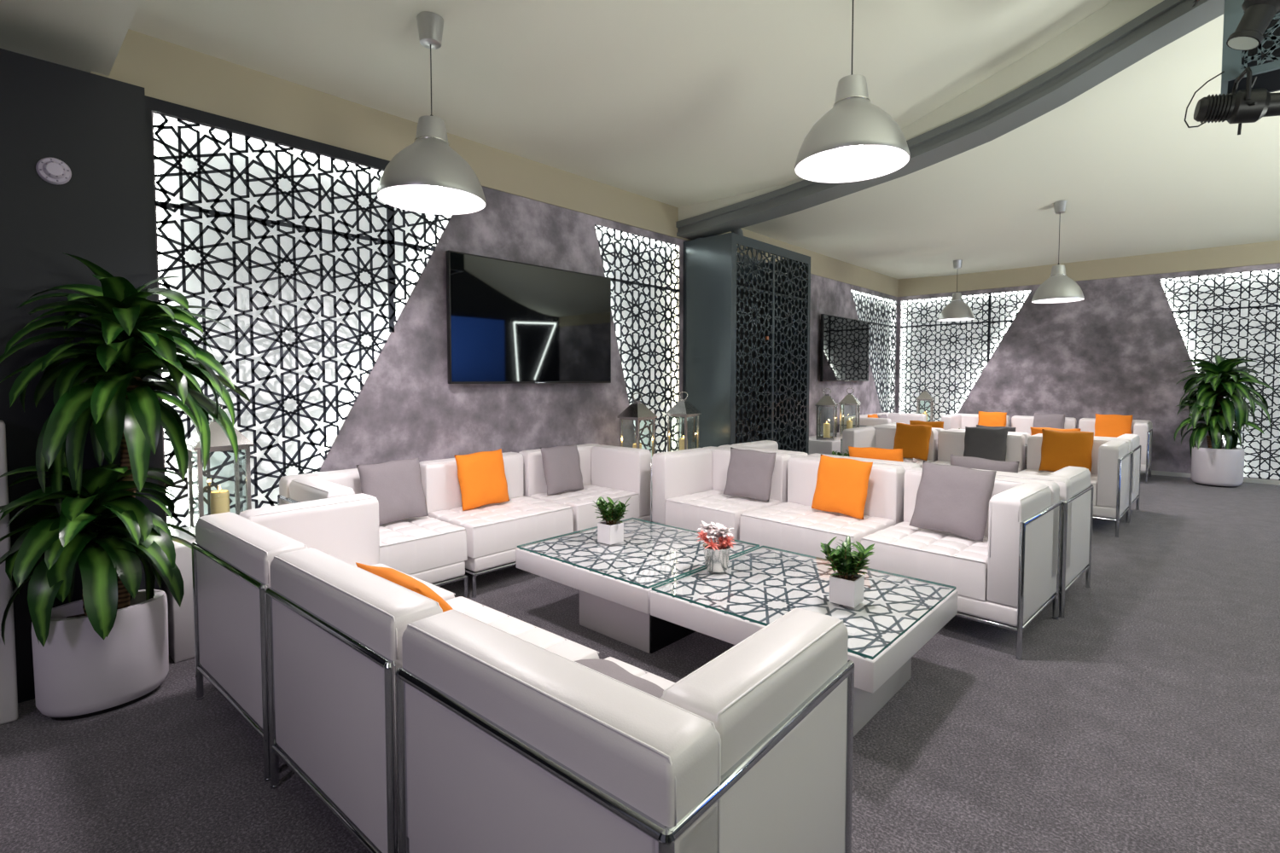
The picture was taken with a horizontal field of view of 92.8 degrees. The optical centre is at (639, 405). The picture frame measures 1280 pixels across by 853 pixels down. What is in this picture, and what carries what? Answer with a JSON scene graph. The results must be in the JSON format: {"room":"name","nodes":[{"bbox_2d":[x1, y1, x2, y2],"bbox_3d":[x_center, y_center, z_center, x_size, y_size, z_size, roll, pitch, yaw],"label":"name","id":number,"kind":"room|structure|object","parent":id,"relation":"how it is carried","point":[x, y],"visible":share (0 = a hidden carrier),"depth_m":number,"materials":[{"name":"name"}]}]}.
{"room":"entertainment venue","nodes":[
{"label":"entertainment venue","id":0,"kind":"room"},
{"bbox_2d":[0,0,140,75],"bbox_3d":[-0.209,-1.397,-2.278,11.300,0.090,4.464,2,3,43],"label":"ceiling","id":1,"kind":"structure","parent":0,"point":[87,36],"depth_m":2.53,"materials":[{"name":"white paint"}]},
{"bbox_2d":[0,48,162,703],"bbox_3d":[-3.874,-0.041,1.218,0.445,2.575,4.530,2,3,43],"label":"wall","id":2,"kind":"structure","parent":0,"point":[95,125],"depth_m":2.47,"materials":[{"name":"black paint"}]},
{"bbox_2d":[35,157,71,185],"bbox_3d":[-2.362,-0.948,2.458,0.042,0.104,0.104,2,3,43],"label":"smoke detector","id":3,"kind":"object","parent":2,"relation":"attached to","point":[53,171],"visible":1,"depth_m":2.45,"materials":[{"name":"grey plastic"}]},
{"bbox_2d":[151,110,897,523],"bbox_3d":[-0.568,-0.276,5.182,0.080,2.700,14.850,2,3,43],"label":"wall","id":4,"kind":"structure","parent":0,"point":[407,407],"depth_m":4.57,"materials":[{"name":"paint"}]},
{"bbox_2d":[145,95,450,529],"bbox_3d":[-1.897,-0.218,3.736,0.090,2.690,1.850,2,3,43],"label":"lattice screen","id":5,"kind":"object","parent":4,"relation":"attached to","point":[299,255],"visible":0.76,"depth_m":3.50,"materials":[{"name":"grey"}]},
{"bbox_2d":[90,29,898,296],"bbox_3d":[0.910,-1.868,6.744,0.120,0.336,10.450,2,3,43],"label":"trim","id":6,"kind":"structure","parent":4,"relation":"attached to","point":[166,71],"depth_m":3.76,"materials":[{"name":"beige paint"}]},
{"bbox_2d":[445,250,610,383],"bbox_3d":[-0.810,-0.629,4.781,0.086,0.916,1.555,2,3,43],"label":"television","id":7,"kind":"object","parent":4,"relation":"attached to","point":[509,322],"visible":1,"depth_m":4.64,"materials":[{"name":"black"}]},
{"bbox_2d":[594,224,680,459],"bbox_3d":[-0.024,-0.297,5.770,0.078,2.586,1.163,2,3,43],"label":"lattice screen","id":8,"kind":"object","parent":4,"relation":"attached to","point":[641,271],"visible":0.77,"depth_m":5.84,"materials":[{"name":"grey"}]},
{"bbox_2d":[820,314,869,381],"bbox_3d":[2.992,-0.809,8.891,0.086,0.916,1.560,2,3,43],"label":"television","id":9,"kind":"object","parent":4,"relation":"attached to","point":[845,342],"visible":1,"depth_m":8.77,"materials":[{"name":"black glass"}]},
{"bbox_2d":[851,290,896,413],"bbox_3d":[3.749,-0.475,9.847,0.078,2.586,1.848,2,3,43],"label":"lattice screen","id":10,"kind":"object","parent":4,"relation":"attached to","point":[877,311],"visible":0.79,"depth_m":10.06,"materials":[{"name":"grey"}]},
{"bbox_2d":[678,0,1163,221],"bbox_3d":[4.441,-2.470,2.415,10.900,1.664,0.170,2,3,43],"label":"trim","id":11,"kind":"structure","parent":4,"relation":"attached to","point":[1115,14],"depth_m":4.06,"materials":[{"name":"white paint"}]},
{"bbox_2d":[675,0,1224,239],"bbox_3d":[4.464,-2.319,2.447,10.900,1.580,0.300,2,3,43],"label":"ceiling beam","id":12,"kind":"structure","parent":4,"relation":"attached to","point":[1168,20],"depth_m":4.16,"materials":[{"name":"grey paint"}]},
{"bbox_2d":[0,473,1279,852],"bbox_3d":[3.508,1.266,1.716,11.500,0.080,15.200,2,3,43],"label":"floor","id":13,"kind":"structure","parent":0,"point":[1144,718],"depth_m":2.23,"materials":[{"name":"carpet"}]},
{"bbox_2d":[0,419,18,725],"bbox_3d":[-2.631,0.638,2.127,0.170,1.140,0.608,2,3,43],"label":"pillar","id":14,"kind":"structure","parent":13,"relation":"on","point":[8,695],"depth_m":2.28,"materials":[{"name":"white paint"}]},
{"bbox_2d":[31,589,168,717],"bbox_3d":[-2.154,0.988,2.452,0.290,0.377,0.410,2,3,43],"label":"planter","id":15,"kind":"object","parent":13,"relation":"on","point":[78,673],"depth_m":2.35,"materials":[{"name":"white ceramic"}]},
{"bbox_2d":[0,252,251,721],"bbox_3d":[-2.052,0.318,2.412,0.869,1.755,0.673,-2,3,-31],"label":"dracaena","id":16,"kind":"object","parent":13,"relation":"on","point":[105,651],"visible":1,"depth_m":2.32,"materials":[{"name":"green plant"}]},
{"bbox_2d":[162,526,195,663],"bbox_3d":[-2.119,0.900,3.104,0.450,0.530,0.500,2,3,43],"label":"pedestal","id":17,"kind":"object","parent":13,"relation":"on","point":[181,631],"visible":0.11,"depth_m":2.81,"materials":[{"name":"white paint"}]},
{"bbox_2d":[186,403,253,535],"bbox_3d":[-2.115,0.313,3.061,0.244,0.648,0.244,2,3,43],"label":"lantern","id":18,"kind":"object","parent":17,"relation":"on","point":[219,441],"visible":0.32,"depth_m":3.04,"materials":[{"name":"silver metal"}]},
{"bbox_2d":[209,485,229,514],"bbox_3d":[-2.115,0.510,3.070,0.080,0.217,0.080,2,3,43],"label":"candle","id":19,"kind":"object","parent":18,"relation":"in","point":[219,500],"visible":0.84,"depth_m":3.04,"materials":[{"name":"beige wax"}]},
{"bbox_2d":[191,493,455,781],"bbox_3d":[-1.274,0.817,2.470,0.792,0.752,0.712,2,3,40],"label":"module","id":20,"kind":"object","parent":13,"relation":"on","point":[233,554],"visible":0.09,"depth_m":2.28,"materials":[{"name":"white leather"}]},
{"bbox_2d":[372,564,455,600],"bbox_3d":[-1.165,0.855,2.482,0.625,0.199,0.547,2,3,40],"label":"seat cushion","id":21,"kind":"object","parent":20,"relation":"on","point":[445,595],"depth_m":2.51,"materials":[{"name":"white leather"}]},
{"bbox_2d":[277,468,468,599],"bbox_3d":[-1.534,0.771,3.518,0.713,0.752,0.792,2,3,43],"label":"module","id":22,"kind":"object","parent":13,"relation":"on","point":[431,550],"visible":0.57,"depth_m":3.42,"materials":[{"name":"white leather"}]},
{"bbox_2d":[356,457,428,524],"bbox_3d":[-1.485,0.517,3.670,0.388,0.367,0.154,-2,3,-41],"label":"cushion","id":23,"kind":"object","parent":22,"relation":"on","point":[397,485],"visible":0.92,"depth_m":3.64,"materials":[{"name":"grey fabric"}]},
{"bbox_2d":[378,516,467,574],"bbox_3d":[-1.426,0.810,3.524,0.547,0.199,0.625,2,3,43],"label":"seat cushion","id":24,"kind":"object","parent":22,"relation":"on","point":[425,544],"depth_m":3.42,"materials":[{"name":"white leather"}]},
{"bbox_2d":[264,547,599,852],"bbox_3d":[-0.651,0.840,1.940,0.792,0.752,0.712,2,3,40],"label":"module","id":25,"kind":"object","parent":13,"relation":"on","point":[335,627],"visible":0.48,"depth_m":1.63,"materials":[{"name":"white leather"}]},
{"bbox_2d":[355,562,452,612],"bbox_3d":[-0.673,0.643,1.885,0.379,0.307,0.254,2,3,41],"label":"cushion","id":26,"kind":"object","parent":25,"relation":"on","point":[396,577],"visible":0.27,"depth_m":1.76,"materials":[{"name":"orange fabric"}]},
{"bbox_2d":[445,596,599,661],"bbox_3d":[-0.601,0.876,2.001,0.778,0.199,0.547,2,3,40],"label":"seat cushion","id":27,"kind":"object","parent":25,"relation":"on","point":[559,645],"depth_m":2.10,"materials":[{"name":"white leather"}]},
{"bbox_2d":[418,452,573,598],"bbox_3d":[-0.979,0.745,4.119,0.713,0.752,0.792,2,3,43],"label":"module","id":28,"kind":"object","parent":13,"relation":"on","point":[494,531],"visible":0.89,"depth_m":3.97,"materials":[{"name":"white leather"}]},
{"bbox_2d":[453,448,509,511],"bbox_3d":[-1.064,0.497,4.126,0.138,0.372,0.379,2,3,42],"label":"cushion","id":29,"kind":"object","parent":28,"relation":"on","point":[481,475],"visible":1,"depth_m":4.07,"materials":[{"name":"orange fabric"}]},
{"bbox_2d":[428,496,573,558],"bbox_3d":[-0.922,0.786,4.068,0.547,0.199,0.778,2,3,43],"label":"seat cushion","id":30,"kind":"object","parent":28,"relation":"on","point":[493,530],"depth_m":3.90,"materials":[{"name":"white leather"}]},
{"bbox_2d":[518,443,651,535],"bbox_3d":[-0.424,0.719,4.719,0.713,0.752,0.792,2,3,43],"label":"module","id":31,"kind":"object","parent":13,"relation":"on","point":[619,474],"visible":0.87,"depth_m":4.68,"materials":[{"name":"white leather"}]},
{"bbox_2d":[540,443,583,495],"bbox_3d":[-0.590,0.486,4.640,0.139,0.352,0.362,2,3,42],"label":"cushion","id":32,"kind":"object","parent":31,"relation":"on","point":[561,464],"visible":1,"depth_m":4.58,"materials":[{"name":"grey fabric"}]},
{"bbox_2d":[529,484,639,531],"bbox_3d":[-0.419,0.762,4.612,0.547,0.199,0.625,2,3,43],"label":"seat cushion","id":33,"kind":"object","parent":31,"relation":"on","point":[584,516],"depth_m":4.52,"materials":[{"name":"white leather"}]},
{"bbox_2d":[395,607,854,852],"bbox_3d":[-0.029,0.863,1.409,0.792,0.752,0.712,2,3,40],"label":"module","id":34,"kind":"object","parent":13,"relation":"on","point":[507,742],"visible":0.99,"depth_m":1.14,"materials":[{"name":"white leather"}]},
{"bbox_2d":[574,659,663,698],"bbox_3d":[-0.133,0.750,1.565,0.368,0.124,0.370,-2,3,-41],"label":"cushion","id":35,"kind":"object","parent":34,"relation":"on","point":[608,668],"visible":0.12,"depth_m":1.61,"materials":[{"name":"grey fabric"}]},
{"bbox_2d":[604,657,674,690],"bbox_3d":[-0.037,0.897,1.520,0.625,0.199,0.547,2,3,40],"label":"seat cushion","id":36,"kind":"object","parent":34,"relation":"on","point":[664,683],"depth_m":1.80,"materials":[{"name":"white leather"}]},
{"bbox_2d":[515,517,760,653],"bbox_3d":[-0.008,0.961,3.348,0.975,0.387,0.930,2,3,43],"label":"coffee table","id":37,"kind":"object","parent":13,"relation":"on","point":[614,583],"visible":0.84,"depth_m":3.09,"materials":[{"name":"white paint"}]},
{"bbox_2d":[592,496,631,545],"bbox_3d":[-0.161,0.637,3.434,0.211,0.253,0.209,-1,3,-16],"label":"table plant","id":38,"kind":"object","parent":37,"relation":"on","point":[610,531],"visible":1,"depth_m":3.39,"materials":[{"name":"green plant"}]},
{"bbox_2d":[650,446,791,543],"bbox_3d":[0.600,0.729,4.494,0.712,0.752,0.792,-2,3,-44],"label":"module","id":39,"kind":"object","parent":13,"relation":"on","point":[687,486],"visible":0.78,"depth_m":4.44,"materials":[{"name":"white leather"}]},
{"bbox_2d":[665,489,780,540],"bbox_3d":[0.597,0.772,4.387,0.547,0.199,0.625,-2,3,-44],"label":"seat cushion","id":40,"kind":"object","parent":39,"relation":"on","point":[684,509],"depth_m":4.27,"materials":[{"name":"white leather"}]},
{"bbox_2d":[723,447,776,501],"bbox_3d":[0.786,0.494,4.383,0.366,0.356,0.143,2,3,34],"label":"cushion","id":41,"kind":"object","parent":39,"relation":"on","point":[749,474],"visible":1,"depth_m":4.34,"materials":[{"name":"grey fabric"}]},
{"bbox_2d":[682,232,810,454],"bbox_3d":[1.190,-0.328,6.586,0.588,2.680,1.580,2,3,43],"label":"partition","id":42,"kind":"object","parent":13,"relation":"on","point":[746,346],"visible":0.81,"depth_m":6.15,"materials":[{"name":"grey paint"}]},
{"bbox_2d":[718,440,808,457],"bbox_3d":[1.141,0.707,4.991,0.712,0.752,0.792,-2,3,-44],"label":"module","id":43,"kind":"object","parent":13,"relation":"on","point":[771,446],"visible":0.02,"depth_m":4.98,"materials":[{"name":"white leather"}]},
{"bbox_2d":[650,546,957,737],"bbox_3d":[0.719,0.991,2.676,0.985,0.387,0.930,2,3,43],"label":"coffee table","id":44,"kind":"object","parent":13,"relation":"on","point":[896,617],"visible":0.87,"depth_m":2.52,"materials":[{"name":"white paint"}]},
{"bbox_2d":[696,520,735,572],"bbox_3d":[0.358,0.673,2.921,0.211,0.227,0.214,2,3,43],"label":"flower arrangement","id":45,"kind":"object","parent":44,"relation":"on","point":[716,554],"visible":1,"depth_m":2.88,"materials":[{"name":"pink plant"}]},
{"bbox_2d":[820,535,874,607],"bbox_3d":[0.851,0.673,2.513,0.218,0.262,0.231,1,3,22],"label":"table plant","id":46,"kind":"object","parent":44,"relation":"on","point":[846,586],"visible":1,"depth_m":2.47,"materials":[{"name":"green plant"}]},
{"bbox_2d":[739,455,905,563],"bbox_3d":[1.168,0.754,3.907,0.712,0.752,0.792,-2,3,-44],"label":"module","id":47,"kind":"object","parent":13,"relation":"on","point":[793,526],"visible":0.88,"depth_m":3.81,"materials":[{"name":"white leather"}]},
{"bbox_2d":[739,502,895,563],"bbox_3d":[1.113,0.795,3.855,0.547,0.199,0.778,-2,3,-44],"label":"seat cushion","id":48,"kind":"object","parent":47,"relation":"on","point":[797,527],"depth_m":3.73,"materials":[{"name":"white leather"}]},
{"bbox_2d":[811,454,872,519],"bbox_3d":[1.284,0.513,3.885,0.145,0.365,0.370,-2,3,-42],"label":"cushion","id":49,"kind":"object","parent":47,"relation":"on","point":[841,486],"visible":1,"depth_m":3.84,"materials":[{"name":"orange fabric"}]},
{"bbox_2d":[808,432,842,454],"bbox_3d":[2.577,0.682,8.100,0.560,0.530,1.300,2,3,43],"label":"pedestal","id":50,"kind":"object","parent":13,"relation":"on","point":[826,447],"visible":0.14,"depth_m":7.55,"materials":[{"name":"white paint"}]},
{"bbox_2d":[815,388,838,441],"bbox_3d":[2.359,0.111,7.691,0.244,0.648,0.244,1,3,26],"label":"lantern","id":51,"kind":"object","parent":50,"relation":"on","point":[827,400],"visible":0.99,"depth_m":7.63,"materials":[{"name":"silver metal"}]},
{"bbox_2d":[823,422,830,437],"bbox_3d":[2.359,0.308,7.699,0.080,0.217,0.080,2,3,43],"label":"candle","id":52,"kind":"object","parent":51,"relation":"in","point":[826,426],"visible":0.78,"depth_m":7.67,"materials":[{"name":"beige wax"}]},
{"bbox_2d":[838,388,861,436],"bbox_3d":[2.821,0.089,8.190,0.244,0.648,0.244,1,3,28],"label":"lantern","id":53,"kind":"object","parent":50,"relation":"on","point":[850,399],"visible":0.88,"depth_m":8.14,"materials":[{"name":"silver metal"}]},
{"bbox_2d":[806,453,920,471],"bbox_3d":[1.710,0.733,4.404,0.712,0.752,0.792,-2,3,-44],"label":"module","id":54,"kind":"object","parent":13,"relation":"on","point":[906,466],"visible":0.02,"depth_m":4.06,"materials":[{"name":"white leather"}]},
{"bbox_2d":[848,446,903,461],"bbox_3d":[1.680,0.487,4.303,0.147,0.402,0.410,-2,3,-43],"label":"cushion","id":55,"kind":"object","parent":54,"relation":"on","point":[896,455],"visible":0.23,"depth_m":4.24,"materials":[{"name":"orange fabric"}]},
{"bbox_2d":[837,414,891,432],"bbox_3d":[3.380,0.539,8.830,0.713,0.752,0.792,2,3,43],"label":"module","id":56,"kind":"object","parent":13,"relation":"on","point":[864,421],"visible":0.02,"depth_m":8.54,"materials":[{"name":"white leather"}]},
{"bbox_2d":[840,425,937,465],"bbox_3d":[2.720,0.635,6.648,0.792,0.752,0.713,2,3,44],"label":"module","id":57,"kind":"object","parent":13,"relation":"on","point":[869,436],"visible":0.14,"depth_m":6.68,"materials":[{"name":"white leather"}]},
{"bbox_2d":[893,422,931,460],"bbox_3d":[2.917,0.389,6.549,0.144,0.385,0.390,-2,4,-45],"label":"cushion","id":58,"kind":"object","parent":57,"relation":"on","point":[914,439],"visible":0.93,"depth_m":6.49,"materials":[{"name":"orange fabric"}]},
{"bbox_2d":[902,458,932,465],"bbox_3d":[2.720,0.678,6.541,0.625,0.199,0.547,2,3,44],"label":"seat cushion","id":59,"kind":"object","parent":57,"relation":"on","point":[929,460],"depth_m":6.48,"materials":[{"name":"white leather"}]},
{"bbox_2d":[867,413,926,424],"bbox_3d":[3.935,0.513,9.430,0.713,0.752,0.792,2,3,43],"label":"module","id":60,"kind":"object","parent":13,"relation":"on","point":[895,417],"visible":0.02,"depth_m":9.54,"materials":[{"name":"white leather"}]},
{"bbox_2d":[874,422,944,436],"bbox_3d":[3.257,0.611,7.196,0.792,0.752,0.713,2,3,44],"label":"module","id":61,"kind":"object","parent":13,"relation":"on","point":[893,425],"visible":0.02,"depth_m":7.13,"materials":[{"name":"white leather"}]},
{"bbox_2d":[909,420,943,429],"bbox_3d":[3.313,0.365,7.025,0.379,0.374,0.140,2,4,45],"label":"cushion","id":62,"kind":"object","parent":61,"relation":"on","point":[934,424],"visible":0.16,"depth_m":6.94,"materials":[{"name":"orange fabric"}]},
{"bbox_2d":[861,467,1061,660],"bbox_3d":[1.737,0.780,3.320,0.712,0.752,0.792,-2,3,-44],"label":"module","id":63,"kind":"object","parent":13,"relation":"on","point":[1009,577],"visible":0.85,"depth_m":3.00,"materials":[{"name":"white leather"}]},
{"bbox_2d":[861,521,988,600],"bbox_3d":[1.628,0.819,3.322,0.547,0.199,0.625,-2,3,-44],"label":"seat cushion","id":64,"kind":"object","parent":63,"relation":"on","point":[903,549],"depth_m":3.15,"materials":[{"name":"white leather"}]},
{"bbox_2d":[909,460,996,541],"bbox_3d":[1.728,0.521,3.381,0.180,0.382,0.402,-2,3,-42],"label":"cushion","id":65,"kind":"object","parent":63,"relation":"on","point":[955,500],"visible":1,"depth_m":3.33,"materials":[{"name":"grey fabric"}]},
{"bbox_2d":[919,430,1026,472],"bbox_3d":[3.304,0.660,6.076,0.792,0.752,0.712,2,3,44],"label":"module","id":66,"kind":"object","parent":13,"relation":"on","point":[950,442],"visible":0.14,"depth_m":6.32,"materials":[{"name":"white leather"}]},
{"bbox_2d":[919,460,1021,472],"bbox_3d":[3.249,0.701,6.022,0.778,0.199,0.547,2,3,44],"label":"seat cushion","id":67,"kind":"object","parent":66,"relation":"on","point":[943,462],"depth_m":6.24,"materials":[{"name":"white leather"}]},
{"bbox_2d":[963,426,1008,461],"bbox_3d":[3.426,0.408,6.049,0.145,0.392,0.395,-2,3,-43],"label":"cushion","id":68,"kind":"object","parent":66,"relation":"on","point":[986,443],"visible":0.83,"depth_m":6.00,"materials":[{"name":"grey fabric"}]},
{"bbox_2d":[941,413,1010,430],"bbox_3d":[5.035,0.525,9.165,0.792,0.752,0.712,2,3,43],"label":"module","id":69,"kind":"object","parent":13,"relation":"on","point":[953,421],"visible":0.04,"depth_m":9.32,"materials":[{"name":"white leather"}]},
{"bbox_2d":[977,411,1006,426],"bbox_3d":[5.237,0.284,9.070,0.379,0.377,0.139,2,3,42],"label":"cushion","id":70,"kind":"object","parent":69,"relation":"on","point":[987,419],"visible":0.48,"depth_m":9.04,"materials":[{"name":"orange fabric"}]},
{"bbox_2d":[948,429,1030,469],"bbox_3d":[3.841,0.636,6.624,0.792,0.752,0.712,2,4,44],"label":"module","id":71,"kind":"object","parent":13,"relation":"on","point":[1026,435],"visible":0.02,"depth_m":6.15,"materials":[{"name":"white leather"}]},
{"bbox_2d":[976,424,1016,431],"bbox_3d":[3.818,0.406,6.529,0.142,0.377,0.380,-2,3,-43],"label":"cushion","id":72,"kind":"object","parent":71,"relation":"on","point":[1010,429],"visible":0.07,"depth_m":6.45,"materials":[{"name":"grey fabric"}]},
{"bbox_2d":[971,466,1093,618],"bbox_3d":[2.279,0.758,3.817,0.712,0.752,0.792,-2,3,-44],"label":"module","id":73,"kind":"object","parent":13,"relation":"on","point":[1076,490],"visible":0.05,"depth_m":3.48,"materials":[{"name":"white leather"}]},
{"bbox_2d":[950,454,1019,472],"bbox_3d":[2.154,0.514,3.814,0.146,0.385,0.401,-2,3,-43],"label":"cushion","id":74,"kind":"object","parent":73,"relation":"on","point":[966,462],"visible":0.15,"depth_m":3.75,"materials":[{"name":"grey fabric"}]},
{"bbox_2d":[1011,415,1076,435],"bbox_3d":[5.636,0.549,8.610,0.792,0.752,0.712,2,3,43],"label":"module","id":75,"kind":"object","parent":13,"relation":"on","point":[1022,423],"visible":0.02,"depth_m":8.87,"materials":[{"name":"white leather"}]},
{"bbox_2d":[1033,413,1064,429],"bbox_3d":[5.756,0.304,8.589,0.382,0.376,0.143,2,3,40],"label":"cushion","id":76,"kind":"object","parent":75,"relation":"on","point":[1053,421],"visible":0.53,"depth_m":8.56,"materials":[{"name":"grey fabric"}]},
{"bbox_2d":[1018,435,1132,537],"bbox_3d":[3.888,0.685,5.504,0.792,0.752,0.712,2,4,44],"label":"module","id":77,"kind":"object","parent":13,"relation":"on","point":[1111,465],"visible":0.38,"depth_m":5.09,"materials":[{"name":"white leather"}]},
{"bbox_2d":[1018,468,1097,506],"bbox_3d":[3.779,0.723,5.504,0.625,0.199,0.547,2,3,44],"label":"seat cushion","id":78,"kind":"object","parent":77,"relation":"on","point":[1028,471],"depth_m":5.50,"materials":[{"name":"white leather"}]},
{"bbox_2d":[1038,429,1093,471],"bbox_3d":[3.902,0.428,5.583,0.397,0.390,0.151,2,4,45],"label":"cushion","id":79,"kind":"object","parent":77,"relation":"on","point":[1060,450],"visible":0.91,"depth_m":5.55,"materials":[{"name":"orange fabric"}]},
{"bbox_2d":[1035,433,1141,521],"bbox_3d":[4.425,0.661,6.052,0.792,0.752,0.712,2,3,44],"label":"module","id":80,"kind":"object","parent":13,"relation":"on","point":[1134,439],"visible":0.05,"depth_m":5.78,"materials":[{"name":"white leather"}]},
{"bbox_2d":[1029,426,1080,436],"bbox_3d":[4.196,0.432,6.160,0.425,0.422,0.157,2,4,45],"label":"cushion","id":81,"kind":"object","parent":80,"relation":"on","point":[1034,431],"visible":0.06,"depth_m":6.17,"materials":[{"name":"orange fabric"}]},
{"bbox_2d":[1078,418,1152,483],"bbox_3d":[6.237,0.573,8.056,0.792,0.752,0.712,2,3,43],"label":"module","id":82,"kind":"object","parent":13,"relation":"on","point":[1143,428],"visible":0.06,"depth_m":7.61,"materials":[{"name":"white leather"}]},
{"bbox_2d":[1094,413,1132,437],"bbox_3d":[6.286,0.316,8.100,0.397,0.390,0.148,2,3,44],"label":"cushion","id":83,"kind":"object","parent":82,"relation":"on","point":[1114,426],"visible":0.7,"depth_m":8.07,"materials":[{"name":"orange fabric"}]},
{"bbox_2d":[1173,354,1274,488],"bbox_3d":[7.040,0.180,7.371,0.868,1.597,0.845,2,3,43],"label":"dracaena","id":84,"kind":"object","parent":13,"relation":"on","point":[1213,464],"visible":1,"depth_m":7.28,"materials":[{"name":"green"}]},
{"bbox_2d":[1191,445,1245,486],"bbox_3d":[7.047,0.737,7.442,0.470,0.442,0.470,2,3,43],"label":"planter","id":85,"kind":"object","parent":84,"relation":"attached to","point":[1211,465],"depth_m":7.28,"materials":[{"name":"white ceramic"}]},
{"bbox_3d":[0.207,0.792,5.582,0.500,0.530,1.060,2,3,43],"label":"pedestal","id":86,"kind":"object","parent":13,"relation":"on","visible":0},
{"bbox_2d":[617,392,657,456],"bbox_3d":[-0.023,0.216,5.293,0.244,0.648,0.244,2,3,43],"label":"lantern","id":87,"kind":"object","parent":86,"relation":"on","point":[637,411],"visible":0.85,"depth_m":5.25,"materials":[{"name":"silver metal"}]},
{"bbox_2d":[665,391,701,452],"bbox_3d":[0.411,0.195,5.762,0.244,0.648,0.244,2,3,40],"label":"lantern","id":88,"kind":"object","parent":86,"relation":"on","point":[682,409],"visible":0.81,"depth_m":5.72,"materials":[{"name":"silver metal"}]},
{"bbox_3d":[4.628,0.602,9.941,0.550,0.530,0.530,2,3,43],"label":"pedestal","id":89,"kind":"object","parent":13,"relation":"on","visible":0},
{"bbox_2d":[915,386,934,421],"bbox_3d":[4.629,0.015,9.894,0.244,0.648,0.244,2,3,31],"label":"lantern","id":90,"kind":"object","parent":89,"relation":"on","point":[924,396],"visible":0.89,"depth_m":9.83,"materials":[{"name":"silver metal"}]},
{"bbox_2d":[128,0,1279,279],"bbox_3d":[4.937,-2.584,3.021,11.000,1.549,10.400,2,3,43],"label":"ceiling","id":91,"kind":"structure","parent":0,"point":[677,103],"depth_m":4.04,"materials":[{"name":"white paint"}]},
{"bbox_2d":[376,11,486,215],"bbox_3d":[-0.986,-1.393,2.882,0.492,0.843,0.492,2,3,43],"label":"pendant lamp","id":92,"kind":"object","parent":91,"relation":"hanging from","point":[427,176],"visible":1,"depth_m":2.82,"materials":[{"name":"silver metal"}]},
{"bbox_2d":[794,0,910,182],"bbox_3d":[0.952,-1.630,2.729,0.492,1.094,0.492,2,3,43],"label":"pendant lamp","id":93,"kind":"object","parent":91,"relation":"hanging from","point":[856,140],"visible":1,"depth_m":2.68,"materials":[{"name":"silver metal"}]},
{"bbox_2d":[938,259,974,321],"bbox_3d":[4.518,-1.641,8.684,0.463,0.841,0.463,2,3,43],"label":"pendant lamp","id":94,"kind":"object","parent":91,"relation":"hanging from","point":[957,310],"visible":1,"depth_m":8.61,"materials":[{"name":"silver metal"}]},
{"bbox_2d":[1031,200,1084,303],"bbox_3d":[4.529,-1.662,6.587,0.473,1.057,0.473,2,3,43],"label":"pendant lamp","id":95,"kind":"object","parent":91,"relation":"hanging from","point":[1059,288],"visible":1,"depth_m":6.52,"materials":[{"name":"silver metal"}]},
{"bbox_2d":[1220,0,1279,95],"bbox_3d":[3.439,-2.285,2.818,1.050,1.319,0.350,2,3,43],"label":"box","id":96,"kind":"object","parent":91,"relation":"hanging from","point":[1264,61],"visible":0.49,"depth_m":3.05,"materials":[{"name":"grey"}]},
{"bbox_2d":[1183,70,1224,127],"bbox_3d":[2.880,-1.554,3.112,0.146,0.251,0.007,2,3,43],"label":"power cable","id":97,"kind":"object","parent":96,"relation":"hanging from","point":[1200,88],"visible":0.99,"depth_m":3.13,"materials":[{"name":"black plastic"}]},
{"bbox_2d":[1193,66,1279,134],"bbox_3d":[3.001,-1.494,2.999,0.405,0.290,0.248,1,3,28],"label":"spotlight","id":98,"kind":"object","parent":96,"relation":"attached to","point":[1249,105],"visible":1,"depth_m":2.98,"materials":[{"name":"black metal"}]},
{"bbox_2d":[1226,0,1279,50],"bbox_3d":[2.867,-1.861,2.777,0.259,0.425,0.206,0,3,-7],"label":"spotlight","id":99,"kind":"object","parent":96,"relation":"attached to","point":[1258,15],"visible":1,"depth_m":2.77,"materials":[{"name":"black metal"}]},
{"bbox_2d":[896,263,1279,480],"bbox_3d":[8.462,-0.350,6.863,10.900,2.700,0.080,2,3,43],"label":"wall","id":100,"kind":"structure","parent":0,"point":[1120,349],"depth_m":8.60,"materials":[{"name":"paint"}]},
{"bbox_2d":[898,290,1030,421],"bbox_3d":[5.194,-0.478,9.879,1.918,2.589,0.078,2,3,43],"label":"lattice screen","id":101,"kind":"object","parent":100,"relation":"attached to","point":[948,358],"visible":0.79,"depth_m":10.02,"materials":[{"name":"grey"}]},
{"bbox_2d":[897,240,1279,296],"bbox_3d":[8.469,-1.871,6.803,10.900,0.336,0.100,2,3,43],"label":"trim","id":102,"kind":"structure","parent":100,"relation":"attached to","point":[1267,253],"depth_m":8.48,"materials":[{"name":"beige paint"}]},
{"bbox_2d":[1140,470,1279,485],"bbox_3d":[8.686,0.984,6.647,10.200,0.055,0.017,2,3,43],"label":"baseboard","id":103,"kind":"structure","parent":100,"relation":"attached to","point":[1154,473],"depth_m":7.99,"materials":[{"name":"white"}]},
{"bbox_2d":[1159,268,1279,480],"bbox_3d":[7.738,-0.374,7.531,2.089,2.586,0.078,2,3,43],"label":"lattice screen","id":104,"kind":"object","parent":100,"relation":"attached to","point":[1237,315],"visible":0.7,"depth_m":7.66,"materials":[{"name":"grey"}]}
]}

